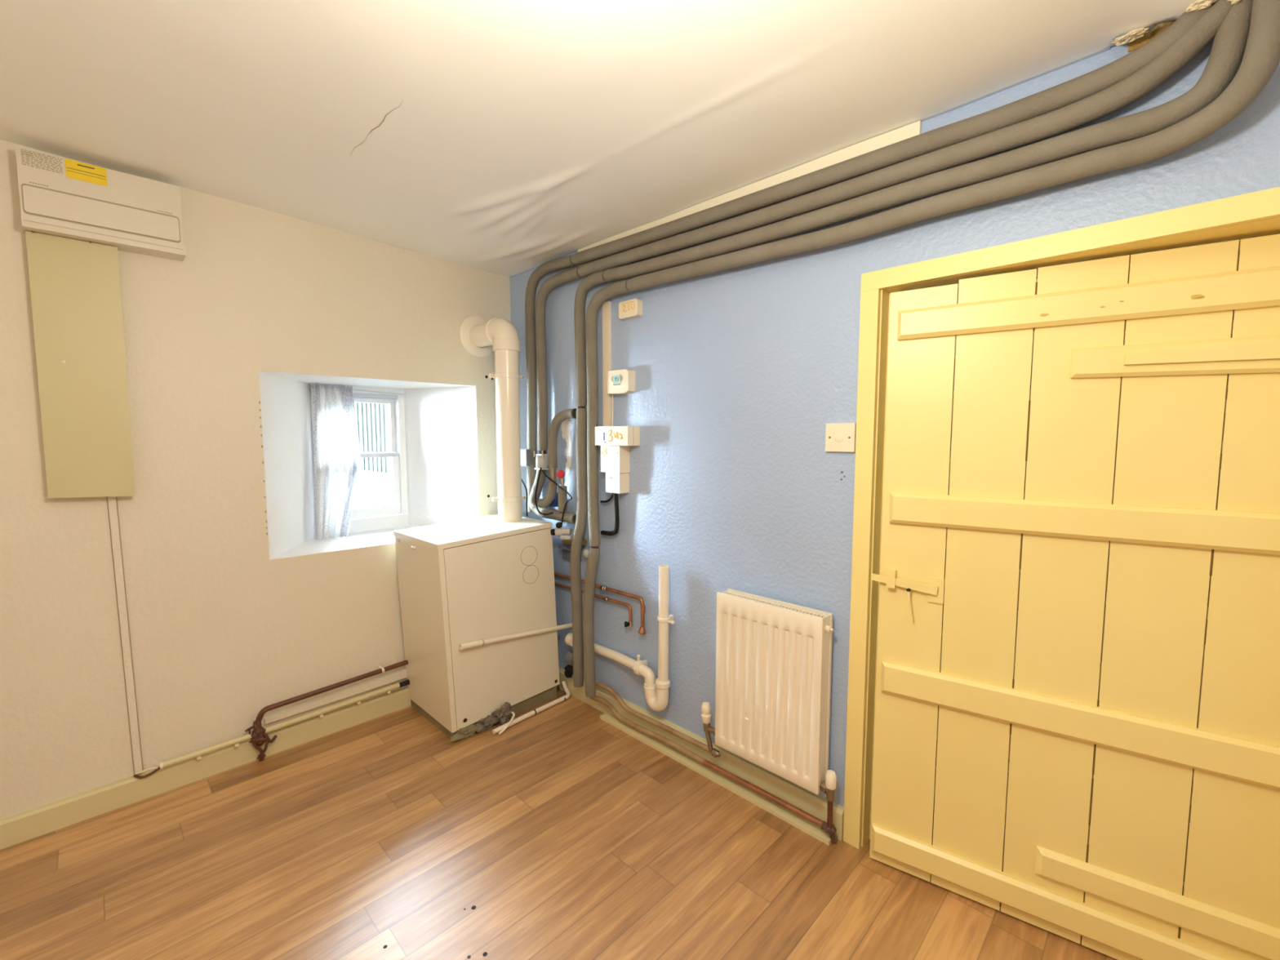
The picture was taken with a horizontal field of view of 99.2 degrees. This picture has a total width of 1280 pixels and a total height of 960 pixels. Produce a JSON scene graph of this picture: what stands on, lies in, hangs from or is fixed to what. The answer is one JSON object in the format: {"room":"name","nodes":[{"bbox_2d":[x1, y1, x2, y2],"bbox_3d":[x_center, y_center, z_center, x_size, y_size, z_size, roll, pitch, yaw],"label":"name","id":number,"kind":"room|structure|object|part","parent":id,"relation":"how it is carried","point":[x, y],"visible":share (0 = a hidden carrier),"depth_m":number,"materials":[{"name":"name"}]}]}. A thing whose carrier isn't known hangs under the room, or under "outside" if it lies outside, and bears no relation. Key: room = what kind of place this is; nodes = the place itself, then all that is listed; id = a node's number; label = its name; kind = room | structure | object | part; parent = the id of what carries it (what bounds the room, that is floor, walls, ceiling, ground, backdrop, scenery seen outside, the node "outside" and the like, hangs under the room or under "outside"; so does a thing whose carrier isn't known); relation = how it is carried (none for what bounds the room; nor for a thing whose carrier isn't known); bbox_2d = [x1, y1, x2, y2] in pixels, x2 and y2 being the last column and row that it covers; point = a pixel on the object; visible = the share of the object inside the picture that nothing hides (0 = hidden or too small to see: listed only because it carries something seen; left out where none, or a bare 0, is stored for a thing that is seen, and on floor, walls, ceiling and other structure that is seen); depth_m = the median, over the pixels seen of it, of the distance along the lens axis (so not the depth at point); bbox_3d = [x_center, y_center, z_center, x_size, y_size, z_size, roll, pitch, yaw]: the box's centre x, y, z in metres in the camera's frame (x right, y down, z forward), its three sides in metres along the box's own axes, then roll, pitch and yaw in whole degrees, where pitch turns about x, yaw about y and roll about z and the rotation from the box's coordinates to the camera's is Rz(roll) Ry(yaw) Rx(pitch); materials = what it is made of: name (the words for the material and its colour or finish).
{"room":"boiler room","nodes":[
{"label":"boiler room","id":0,"kind":"room"},
{"bbox_2d":[0,139,511,818],"bbox_3d":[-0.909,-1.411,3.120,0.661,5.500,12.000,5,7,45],"label":"wall","id":1,"kind":"structure","parent":0,"point":[236,611],"depth_m":2.09,"materials":[{"name":"white paint"}]},
{"bbox_2d":[25,231,135,497],"bbox_3d":[-1.845,-0.363,1.806,0.055,0.850,0.208,5,7,45],"label":"panel","id":2,"kind":"object","parent":1,"relation":"attached to","point":[75,291],"visible":0.94,"depth_m":1.78,"materials":[{"name":"paint"}]},
{"bbox_2d":[14,146,186,261],"bbox_3d":[-1.770,-0.900,1.809,0.096,0.234,0.384,5,7,45],"label":"consumer unit","id":3,"kind":"object","parent":1,"relation":"attached to","point":[60,197],"visible":1,"depth_m":1.77,"materials":[{"name":"beige plastic"}]},
{"bbox_2d":[20,149,62,173],"bbox_3d":[-1.839,-0.980,1.676,0.001,0.044,0.085,5,7,45],"label":"print","id":4,"kind":"object","parent":3,"relation":"attached to","point":[33,161],"depth_m":1.67,"materials":[{"name":"beige paper"}]},
{"bbox_2d":[66,164,105,179],"bbox_3d":[-1.771,-0.990,1.742,0.001,0.027,0.088,5,7,45],"label":"print","id":5,"kind":"object","parent":3,"relation":"attached to","point":[84,171],"depth_m":1.74,"materials":[{"name":"yellow paper"}]},
{"bbox_3d":[-1.770,-0.801,1.817,0.095,0.036,0.384,5,7,45],"label":"rail","id":6,"kind":"part","parent":3,"relation":"part of","materials":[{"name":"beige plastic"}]},
{"bbox_2d":[106,496,143,773],"bbox_3d":[-1.814,0.553,1.920,0.050,0.994,0.038,5,7,45],"label":"cable trunking","id":7,"kind":"object","parent":1,"relation":"attached to","point":[113,508],"visible":0.89,"depth_m":1.92,"materials":[{"name":"beige plastic"}]},
{"bbox_2d":[0,686,411,849],"bbox_3d":[-1.649,1.085,2.119,0.063,0.090,2.750,5,7,45],"label":"baseboard","id":8,"kind":"structure","parent":1,"relation":"attached to","point":[21,827],"depth_m":2.01,"materials":[{"name":"paint"}]},
{"bbox_2d":[133,767,159,778],"bbox_3d":[-1.764,1.047,1.947,0.073,0.028,0.018,-3,6,-35],"label":"cable","id":9,"kind":"object","parent":8,"relation":"on","point":[157,769],"visible":1,"depth_m":1.94,"materials":[{"name":"beige plastic"}]},
{"bbox_2d":[159,679,409,769],"bbox_3d":[-1.424,1.000,2.290,0.044,0.047,0.898,5,7,45],"label":"conduit","id":10,"kind":"object","parent":8,"relation":"on","point":[235,741],"visible":0.98,"depth_m":2.23,"materials":[{"name":"paint"}]},
{"bbox_2d":[254,659,408,722],"bbox_3d":[-1.329,0.915,2.388,0.060,0.092,0.615,5,7,45],"label":"copper pipe","id":11,"kind":"object","parent":1,"relation":"attached to","point":[380,670],"visible":1,"depth_m":2.34,"materials":[{"name":"brown metal"}]},
{"bbox_2d":[244,720,276,760],"bbox_3d":[-1.514,1.043,2.180,0.041,0.168,0.105,5,7,45],"label":"stopcock","id":12,"kind":"object","parent":11,"relation":"attached to","point":[258,735],"visible":1,"depth_m":2.17,"materials":[{"name":"brown metal"}]},
{"bbox_3d":[-1.494,1.027,2.194,0.056,0.067,0.015,-4,6,-41],"label":"lever","id":13,"kind":"part","parent":12,"relation":"part of","materials":[{"name":"brown metal"}]},
{"bbox_2d":[263,666,406,724],"bbox_3d":[-1.329,0.946,2.419,0.030,0.053,0.572,5,7,45],"label":"batten","id":14,"kind":"object","parent":1,"relation":"attached to","point":[401,673],"visible":1,"depth_m":2.42,"materials":[{"name":"beige wood"}]},
{"bbox_2d":[309,383,408,533],"bbox_3d":[-1.495,-0.112,2.913,0.090,0.766,0.454,5,7,45],"label":"window","id":15,"kind":"structure","parent":1,"relation":"in","point":[395,515],"depth_m":3.01,"materials":[{"name":"white"}]},
{"bbox_2d":[310,382,408,540],"bbox_3d":[-1.418,-0.105,2.799,0.145,0.757,0.523,5,7,45],"label":"curtain","id":16,"kind":"object","parent":15,"relation":"hanging from","point":[336,452],"visible":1,"depth_m":2.71,"materials":[{"name":"fabric"}]},
{"bbox_3d":[-1.516,-0.280,2.919,0.028,0.319,0.384,5,7,45],"label":"sash","id":17,"kind":"part","parent":15,"relation":"part of","materials":[{"name":"white"}]},
{"bbox_3d":[-1.491,0.028,2.921,0.036,0.345,0.384,5,7,45],"label":"sash","id":18,"kind":"part","parent":15,"relation":"part of","materials":[{"name":"white"}]},
{"bbox_3d":[-1.476,-0.131,2.893,0.005,0.020,0.374,5,7,45],"label":"meeting rail","id":19,"kind":"part","parent":15,"relation":"part of","materials":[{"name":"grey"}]},
{"bbox_2d":[484,318,496,343],"bbox_3d":[-0.707,-0.734,2.699,0.016,0.131,0.131,5,7,45],"label":"socket","id":20,"kind":"object","parent":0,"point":[487,335],"depth_m":2.65,"materials":[{"name":"beige plastic"}]},
{"bbox_2d":[493,337,520,352],"bbox_3d":[-0.648,-0.652,2.647,0.131,0.056,0.131,5,7,45],"label":"socket","id":21,"kind":"object","parent":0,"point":[500,344],"depth_m":2.59,"materials":[{"name":"beige plastic"}]},
{"bbox_2d":[0,687,1117,959],"bbox_3d":[-0.210,1.250,0.962,3.850,0.051,3.220,5,7,45],"label":"floor","id":22,"kind":"structure","parent":0,"point":[561,833],"depth_m":1.63,"materials":[{"name":"wood"}]},
{"bbox_2d":[449,724,477,742],"bbox_3d":[-0.756,1.093,2.355,0.044,0.064,0.150,5,7,45],"label":"lump","id":23,"kind":"object","parent":22,"relation":"on","point":[468,731],"visible":0.98,"depth_m":2.34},
{"bbox_2d":[392,513,559,738],"bbox_3d":[-0.774,0.647,2.617,0.461,0.882,0.612,5,7,45],"label":"boiler","id":24,"kind":"object","parent":22,"relation":"on","point":[483,577],"visible":1,"depth_m":2.44,"materials":[{"name":"white metal"}]},
{"bbox_3d":[-0.776,0.636,2.626,0.436,0.793,0.566,5,9,45],"label":"casing","id":25,"kind":"part","parent":24,"relation":"part of","materials":[{"name":"beige metal"}]},
{"bbox_3d":[-0.807,0.677,2.276,0.016,0.793,0.022,5,9,45],"label":"trim","id":26,"kind":"part","parent":24,"relation":"part of","materials":[{"name":"beige metal"}]},
{"bbox_3d":[-0.784,0.231,2.574,0.461,0.021,0.572,5,9,45],"label":"panel","id":27,"kind":"part","parent":24,"relation":"part of","materials":[{"name":"white metal"}]},
{"bbox_2d":[458,315,525,522],"bbox_3d":[-0.721,-0.320,2.747,0.338,1.045,0.212,5,7,45],"label":"flue pipe","id":28,"kind":"object","parent":24,"relation":"attached to","point":[479,336],"visible":1,"depth_m":2.64,"materials":[{"name":"beige plastic"}]},
{"bbox_3d":[-0.834,-0.744,2.825,0.018,0.212,0.212,5,7,45],"label":"wall plate","id":29,"kind":"part","parent":28,"relation":"part of","materials":[{"name":"beige plastic"}]},
{"bbox_3d":[-0.607,0.649,2.476,0.014,0.790,0.542,5,9,45],"label":"panel","id":30,"kind":"part","parent":24,"relation":"part of","materials":[{"name":"beige metal"}]},
{"bbox_2d":[458,622,572,649],"bbox_3d":[-0.547,0.712,2.501,0.025,0.078,0.592,5,7,45],"label":"pipe","id":31,"kind":"object","parent":24,"relation":"attached to","point":[479,642],"visible":0.98,"depth_m":2.46,"materials":[{"name":"beige plastic"}]},
{"bbox_2d":[550,522,572,540],"bbox_3d":[-0.375,0.242,2.604,0.113,0.080,0.047,1,5,15],"label":"valve","id":32,"kind":"object","parent":24,"relation":"attached to","point":[558,531],"visible":1,"depth_m":2.59,"materials":[{"name":"grey plastic"}]},
{"bbox_3d":[-0.415,0.249,2.609,0.025,0.030,0.032,-2,5,-24],"label":"knob","id":33,"kind":"part","parent":32,"relation":"part of","materials":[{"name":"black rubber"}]},
{"bbox_3d":[-0.387,0.216,2.600,0.030,0.027,0.033,5,7,45],"label":"knob","id":34,"kind":"part","parent":32,"relation":"part of","materials":[{"name":"black plastic"}]},
{"bbox_2d":[560,535,572,540],"bbox_3d":[-0.350,0.274,2.589,0.054,0.020,0.020,2,5,23],"label":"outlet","id":35,"kind":"object","parent":32,"relation":"attached to","point":[563,537],"depth_m":2.58,"materials":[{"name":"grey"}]},
{"bbox_2d":[475,715,494,733],"bbox_3d":[-0.688,1.082,2.406,0.062,0.072,0.088,2,5,26],"label":"lump","id":36,"kind":"object","parent":22,"relation":"on","point":[484,724],"visible":1,"depth_m":2.40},
{"bbox_2d":[490,702,512,724],"bbox_3d":[-0.625,1.057,2.457,0.067,0.103,0.118,3,6,33],"label":"lump","id":37,"kind":"object","parent":22,"relation":"on","point":[502,715],"visible":0.99,"depth_m":2.45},
{"bbox_2d":[497,710,515,734],"bbox_3d":[-0.587,1.077,2.418,0.034,0.054,0.118,1,5,14],"label":"cable flex","id":38,"kind":"object","parent":22,"relation":"on","point":[512,713],"visible":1,"depth_m":2.41,"materials":[{"name":"beige plastic"}]},
{"bbox_2d":[492,680,570,734],"bbox_3d":[-0.484,1.060,2.548,0.079,0.064,0.470,3,6,33],"label":"pipe","id":39,"kind":"object","parent":22,"relation":"on","point":[566,696],"visible":1,"depth_m":2.55,"materials":[{"name":"beige plastic"}]},
{"bbox_2d":[0,0,1196,276],"bbox_3d":[-0.345,-1.030,0.923,4.270,0.257,3.260,5,7,45],"label":"ceiling","id":40,"kind":"structure","parent":0,"point":[508,138],"depth_m":1.39,"materials":[{"name":"paint"}]},
{"bbox_2d":[524,3,1212,511],"bbox_3d":[0.282,-0.406,1.946,2.426,1.282,0.051,5,7,45],"label":"pipe","id":41,"kind":"object","parent":40,"relation":"hanging from","point":[1068,92],"visible":0.9,"depth_m":1.53,"materials":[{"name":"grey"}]},
{"bbox_2d":[528,0,1233,523],"bbox_3d":[0.298,-0.393,1.931,2.437,1.305,0.051,5,7,45],"label":"pipe","id":42,"kind":"object","parent":40,"relation":"hanging from","point":[1148,77],"visible":0.93,"depth_m":1.45,"materials":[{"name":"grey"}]},
{"bbox_2d":[533,450,549,470],"bbox_3d":[-0.489,-0.101,2.733,0.082,0.097,0.062,5,7,45],"label":"coupling","id":43,"kind":"object","parent":42,"relation":"attached to","point":[541,460],"visible":0.93,"depth_m":2.71,"materials":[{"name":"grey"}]},
{"bbox_2d":[556,469,567,511],"bbox_3d":[-0.375,0.051,2.620,0.045,0.202,0.049,2,5,26],"label":"valve","id":44,"kind":"object","parent":42,"relation":"attached to","point":[562,495],"visible":0.97,"depth_m":2.61,"materials":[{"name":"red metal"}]},
{"bbox_3d":[-0.379,-0.028,2.604,0.044,0.041,0.027,2,5,26],"label":"handle","id":45,"kind":"part","parent":44,"relation":"part of","materials":[{"name":"red plastic"}]},
{"bbox_3d":[-0.373,0.008,2.619,0.018,0.045,0.018,5,7,45],"label":"stem","id":46,"kind":"part","parent":44,"relation":"part of","materials":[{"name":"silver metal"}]},
{"bbox_2d":[569,0,1253,687],"bbox_3d":[0.428,0.005,1.819,2.068,2.059,0.081,5,7,44],"label":"pipe","id":47,"kind":"object","parent":40,"relation":"hanging from","point":[1229,42],"visible":0.98,"depth_m":1.45,"materials":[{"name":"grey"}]},
{"bbox_2d":[582,0,1279,697],"bbox_3d":[0.471,0.020,1.770,2.017,2.076,0.082,5,7,45],"label":"pipe","id":48,"kind":"object","parent":40,"relation":"attached to","point":[1260,60],"visible":1,"depth_m":1.37,"materials":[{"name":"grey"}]},
{"bbox_2d":[1110,27,1149,45],"bbox_3d":[1.036,-0.937,1.153,0.062,0.017,0.031,5,7,45],"label":"flake","id":49,"kind":"object","parent":40,"relation":"attached to","point":[1130,37],"visible":1,"depth_m":1.15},
{"bbox_2d":[1185,0,1217,12],"bbox_3d":[1.089,-0.921,1.049,0.056,0.020,0.026,5,7,45],"label":"flake","id":50,"kind":"object","parent":40,"relation":"attached to","point":[1197,5],"visible":1,"depth_m":1.05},
{"bbox_2d":[1226,0,1244,4],"bbox_3d":[1.132,-0.914,1.017,0.050,0.028,0.038,5,7,45],"label":"flake","id":51,"kind":"object","parent":40,"relation":"attached to","point":[1233,2],"visible":1,"depth_m":1.03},
{"bbox_2d":[510,38,1279,838],"bbox_3d":[0.747,-0.020,1.826,3.790,2.340,0.342,5,7,45],"label":"wall","id":52,"kind":"structure","parent":0,"point":[741,373],"depth_m":1.91,"materials":[{"name":"blue paint"}]},
{"bbox_2d":[520,448,530,466],"bbox_3d":[-0.576,-0.118,2.817,0.112,0.087,0.109,5,7,45],"label":"control box","id":53,"kind":"object","parent":52,"relation":"attached to","point":[525,453],"visible":0.4,"depth_m":2.75,"materials":[{"name":"grey plastic"}]},
{"bbox_2d":[520,477,528,516],"bbox_3d":[-0.598,0.054,2.793,0.073,0.266,0.020,4,6,39],"label":"power cable","id":54,"kind":"object","parent":53,"relation":"hanging from","point":[522,482],"visible":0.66,"depth_m":2.78,"materials":[{"name":"black rubber"}]},
{"bbox_2d":[549,492,558,507],"bbox_3d":[-0.419,0.102,2.726,0.116,0.072,0.036,5,7,45],"label":"pump","id":55,"kind":"object","parent":52,"relation":"attached to","point":[555,503],"visible":0.39,"depth_m":2.72,"materials":[{"name":"blue"}]},
{"bbox_2d":[537,408,576,507],"bbox_3d":[-0.396,-0.096,2.629,0.275,0.487,0.051,4,6,42],"label":"pipe","id":56,"kind":"object","parent":52,"relation":"attached to","point":[566,414],"visible":0.97,"depth_m":2.64,"materials":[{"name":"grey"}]},
{"bbox_2d":[534,467,553,515],"bbox_3d":[-0.474,0.056,2.683,0.141,0.234,0.015,5,7,45],"label":"power cable","id":57,"kind":"object","parent":56,"relation":"attached to","point":[538,478],"visible":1,"depth_m":2.71,"materials":[{"name":"black rubber"}]},
{"bbox_2d":[542,470,572,527],"bbox_3d":[-0.398,0.092,2.612,0.238,0.267,0.012,5,7,45],"label":"power cable","id":58,"kind":"object","parent":56,"relation":"attached to","point":[544,473],"visible":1,"depth_m":2.58,"materials":[{"name":"black rubber"}]},
{"bbox_2d":[564,664,573,677],"bbox_3d":[-0.347,0.945,2.688,0.046,0.069,0.080,-2,5,-21],"label":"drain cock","id":59,"kind":"object","parent":52,"relation":"attached to","point":[568,671],"visible":0.94,"depth_m":2.68,"materials":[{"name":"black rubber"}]},
{"bbox_2d":[564,649,573,664],"bbox_3d":[-0.343,0.875,2.689,0.059,0.073,0.052,2,5,28],"label":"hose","id":60,"kind":"object","parent":59,"relation":"attached to","point":[568,655],"visible":0.73,"depth_m":2.67,"materials":[{"name":"grey"}]},
{"bbox_2d":[558,545,581,561],"bbox_3d":[-0.345,0.361,2.669,0.120,0.062,0.049,5,7,45],"label":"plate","id":61,"kind":"object","parent":52,"relation":"attached to","point":[566,549],"visible":0.54,"depth_m":2.68,"materials":[{"name":"grey metal"}]},
{"bbox_2d":[562,538,589,558],"bbox_3d":[-0.304,0.295,2.614,0.195,0.136,0.040,5,7,45],"label":"brass fitting","id":62,"kind":"object","parent":61,"relation":"attached to","point":[565,542],"visible":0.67,"depth_m":2.58,"materials":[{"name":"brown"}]},
{"bbox_2d":[554,582,632,627],"bbox_3d":[-0.277,0.575,2.608,0.667,0.102,0.041,5,7,45],"label":"pipes","id":63,"kind":"object","parent":52,"relation":"attached to","point":[629,624],"visible":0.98,"depth_m":2.44,"materials":[{"name":"brown metal"}]},
{"bbox_2d":[624,620,632,627],"bbox_3d":[-0.053,0.631,2.388,0.034,0.026,0.039,5,7,45],"label":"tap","id":64,"kind":"object","parent":63,"relation":"on","point":[629,624],"depth_m":2.38,"materials":[{"name":"black plastic"}]},
{"bbox_2d":[554,572,645,634],"bbox_3d":[-0.245,0.558,2.578,0.751,0.165,0.038,5,7,45],"label":"pipes","id":65,"kind":"object","parent":52,"relation":"attached to","point":[642,630],"visible":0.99,"depth_m":2.38,"materials":[{"name":"brown metal"}]},
{"bbox_2d":[602,301,611,426],"bbox_3d":[-0.147,-0.510,2.424,0.040,0.550,0.016,5,7,45],"label":"cable trunking","id":66,"kind":"object","parent":52,"relation":"attached to","point":[606,306],"visible":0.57,"depth_m":2.42,"materials":[{"name":"beige plastic"}]},
{"bbox_2d":[612,394,613,426],"bbox_3d":[-0.121,-0.318,2.416,0.007,0.162,0.013,-1,5,-12],"label":"wire","id":67,"kind":"object","parent":52,"relation":"attached to","point":[612,394],"visible":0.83,"depth_m":2.42,"materials":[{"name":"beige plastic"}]},
{"bbox_2d":[600,445,630,473],"bbox_3d":[-0.109,-0.092,2.387,0.122,0.116,0.063,5,7,45],"label":"junction box","id":68,"kind":"object","parent":52,"relation":"attached to","point":[614,459],"visible":0.99,"depth_m":2.35,"materials":[{"name":"beige plastic"}]},
{"bbox_2d":[605,472,629,493],"bbox_3d":[-0.099,0.011,2.389,0.089,0.087,0.058,5,7,45],"label":"fused spur","id":69,"kind":"object","parent":52,"relation":"attached to","point":[615,482],"visible":0.93,"depth_m":2.36,"materials":[{"name":"beige plastic"}]},
{"bbox_2d":[600,493,613,502],"bbox_3d":[-0.146,0.077,2.443,0.014,0.060,0.099,-4,6,-41],"label":"power cable","id":70,"kind":"object","parent":69,"relation":"attached to","point":[611,495],"visible":0.9,"depth_m":2.43,"materials":[{"name":"black rubber"}]},
{"bbox_2d":[600,493,619,535],"bbox_3d":[-0.136,0.152,2.438,0.026,0.205,0.119,-4,6,-41],"label":"power cable","id":71,"kind":"object","parent":69,"relation":"hanging from","point":[615,531],"visible":0.98,"depth_m":2.40,"materials":[{"name":"black rubber"}]},
{"bbox_2d":[595,426,639,445],"bbox_3d":[-0.101,-0.191,2.363,0.209,0.083,0.074,5,7,45],"label":"junction box","id":72,"kind":"object","parent":52,"relation":"attached to","point":[604,435],"visible":1,"depth_m":2.31,"materials":[{"name":"beige plastic"}]},
{"bbox_2d":[564,564,675,711],"bbox_3d":[-0.109,0.636,2.434,0.710,0.618,0.083,5,7,45],"label":"pipe","id":73,"kind":"object","parent":52,"relation":"attached to","point":[656,691],"visible":0.97,"depth_m":2.22,"materials":[{"name":"beige plastic"}]},
{"bbox_2d":[632,662,655,685],"bbox_3d":[0.021,0.817,2.306,0.109,0.074,0.047,5,7,45],"label":"pipe elbow","id":74,"kind":"object","parent":73,"relation":"attached to","point":[639,668],"depth_m":2.28,"materials":[{"name":"beige plastic"}]},
{"bbox_2d":[607,368,635,394],"bbox_3d":[-0.083,-0.422,2.347,0.130,0.100,0.045,5,7,45],"label":"thermostat","id":75,"kind":"object","parent":52,"relation":"attached to","point":[622,381],"visible":1,"depth_m":2.32,"materials":[{"name":"beige plastic"}]},
{"bbox_2d":[618,298,642,319],"bbox_3d":[-0.041,-0.718,2.290,0.113,0.069,0.032,5,7,45],"label":"sensor box","id":76,"kind":"object","parent":52,"relation":"attached to","point":[631,308],"visible":1,"depth_m":2.27,"materials":[{"name":"beige plastic"}]},
{"bbox_2d":[595,680,713,753],"bbox_3d":[0.022,0.996,2.331,0.024,0.074,0.752,-5,7,-44],"label":"pipe","id":77,"kind":"object","parent":52,"relation":"attached to","point":[615,695],"visible":0.91,"depth_m":2.30,"materials":[{"name":"metal"}]},
{"bbox_2d":[556,666,844,840],"bbox_3d":[-0.010,1.056,2.413,1.875,0.100,0.022,5,7,45],"label":"baseboard","id":78,"kind":"structure","parent":52,"relation":"attached to","point":[815,805],"depth_m":2.04,"materials":[{"name":"paint"}]},
{"bbox_2d":[590,695,831,844],"bbox_3d":[0.196,1.082,2.159,1.184,0.088,0.046,5,7,45],"label":"pipe","id":79,"kind":"object","parent":52,"relation":"attached to","point":[806,822],"visible":0.98,"depth_m":2.04,"materials":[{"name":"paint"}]},
{"bbox_2d":[577,120,921,266],"bbox_3d":[0.241,-0.982,2.001,1.474,0.078,0.014,5,7,45],"label":"batten","id":80,"kind":"object","parent":52,"relation":"attached to","point":[913,129],"visible":0.39,"depth_m":1.74,"materials":[{"name":"beige paint"}]},
{"bbox_2d":[715,588,833,795],"bbox_3d":[0.457,0.697,1.863,0.420,0.570,0.100,5,7,45],"label":"radiator","id":81,"kind":"object","parent":52,"relation":"attached to","point":[774,657],"visible":1,"depth_m":1.81,"materials":[{"name":"white metal"}]},
{"bbox_2d":[701,702,719,757],"bbox_3d":[0.270,0.942,2.053,0.086,0.203,0.040,4,6,38],"label":"radiator valve","id":82,"kind":"object","parent":81,"relation":"attached to","point":[706,714],"visible":0.98,"depth_m":2.05,"materials":[{"name":"beige plastic"}]},
{"bbox_2d":[724,590,829,617],"bbox_3d":[0.444,0.421,1.840,0.386,0.012,0.048,5,7,45],"label":"grille","id":83,"kind":"object","parent":81,"relation":"attached to","point":[731,596],"depth_m":1.84,"materials":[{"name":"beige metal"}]},
{"bbox_3d":[0.583,0.700,1.726,0.004,0.546,0.050,5,7,45],"label":"panel","id":84,"kind":"part","parent":81,"relation":"part of","materials":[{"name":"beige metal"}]},
{"bbox_2d":[819,769,837,843],"bbox_3d":[0.601,1.038,1.737,0.055,0.240,0.043,5,7,45],"label":"radiator valve","id":85,"kind":"object","parent":81,"relation":"attached to","point":[828,787],"visible":1,"depth_m":1.72,"materials":[{"name":"beige plastic"}]},
{"bbox_2d":[825,422,856,452],"bbox_3d":[0.622,-0.132,1.691,0.093,0.088,0.014,5,7,45],"label":"blank plate","id":86,"kind":"object","parent":52,"relation":"attached to","point":[839,437],"visible":1,"depth_m":1.68,"materials":[{"name":"beige plastic"}]},
{"bbox_2d":[843,186,1279,848],"bbox_3d":[1.081,0.300,1.388,1.020,1.774,0.188,5,7,45],"label":"door frame","id":87,"kind":"structure","parent":52,"relation":"attached to","point":[1255,214],"depth_m":1.60,"materials":[{"name":"yellow wood"}]},
{"bbox_3d":[0.678,0.303,1.669,0.052,1.722,0.018,5,7,45],"label":"architrave","id":88,"kind":"part","parent":87,"relation":"part of","materials":[{"name":"yellow wood"}]},
{"bbox_3d":[1.021,-0.553,1.257,1.020,0.052,0.018,5,7,45],"label":"architrave","id":89,"kind":"part","parent":87,"relation":"part of","materials":[{"name":"yellow wood"}]},
{"bbox_2d":[869,233,1279,959],"bbox_3d":[1.042,0.330,1.373,0.857,1.706,0.054,3,6,34],"label":"door","id":90,"kind":"structure","parent":52,"relation":"in","point":[1136,723],"depth_m":1.33,"materials":[{"name":"yellow wood"}]},
{"bbox_3d":[0.826,0.308,1.519,0.038,0.068,0.006,3,6,34],"label":"latch plate","id":91,"kind":"part","parent":90,"relation":"part of","materials":[{"name":"yellow metal"}]},
{"label":"outside","id":92,"kind":"structure","parent":0,"visible":0},
{"bbox_3d":[-4.122,1.094,6.524,8.370,0.050,12.000,5,7,45],"label":"ground","id":93,"kind":"structure","parent":92,"visible":0},
{"bbox_2d":[354,402,391,473],"bbox_3d":[-2.984,-0.008,5.583,1.580,2.300,4.400,5,7,45],"label":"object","id":94,"kind":"structure","parent":93,"relation":"on","point":[372,419],"depth_m":5.35,"materials":[{"name":"grey"}]},
{"bbox_3d":[-2.464,-0.426,5.483,0.070,1.350,0.160,5,7,45],"label":"corner post","id":95,"kind":"part","parent":94,"relation":"part of","materials":[{"name":"grey"}]},
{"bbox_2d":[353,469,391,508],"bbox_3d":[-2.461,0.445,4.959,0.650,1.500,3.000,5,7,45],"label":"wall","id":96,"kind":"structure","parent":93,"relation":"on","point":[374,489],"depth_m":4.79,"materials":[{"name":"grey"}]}
]}

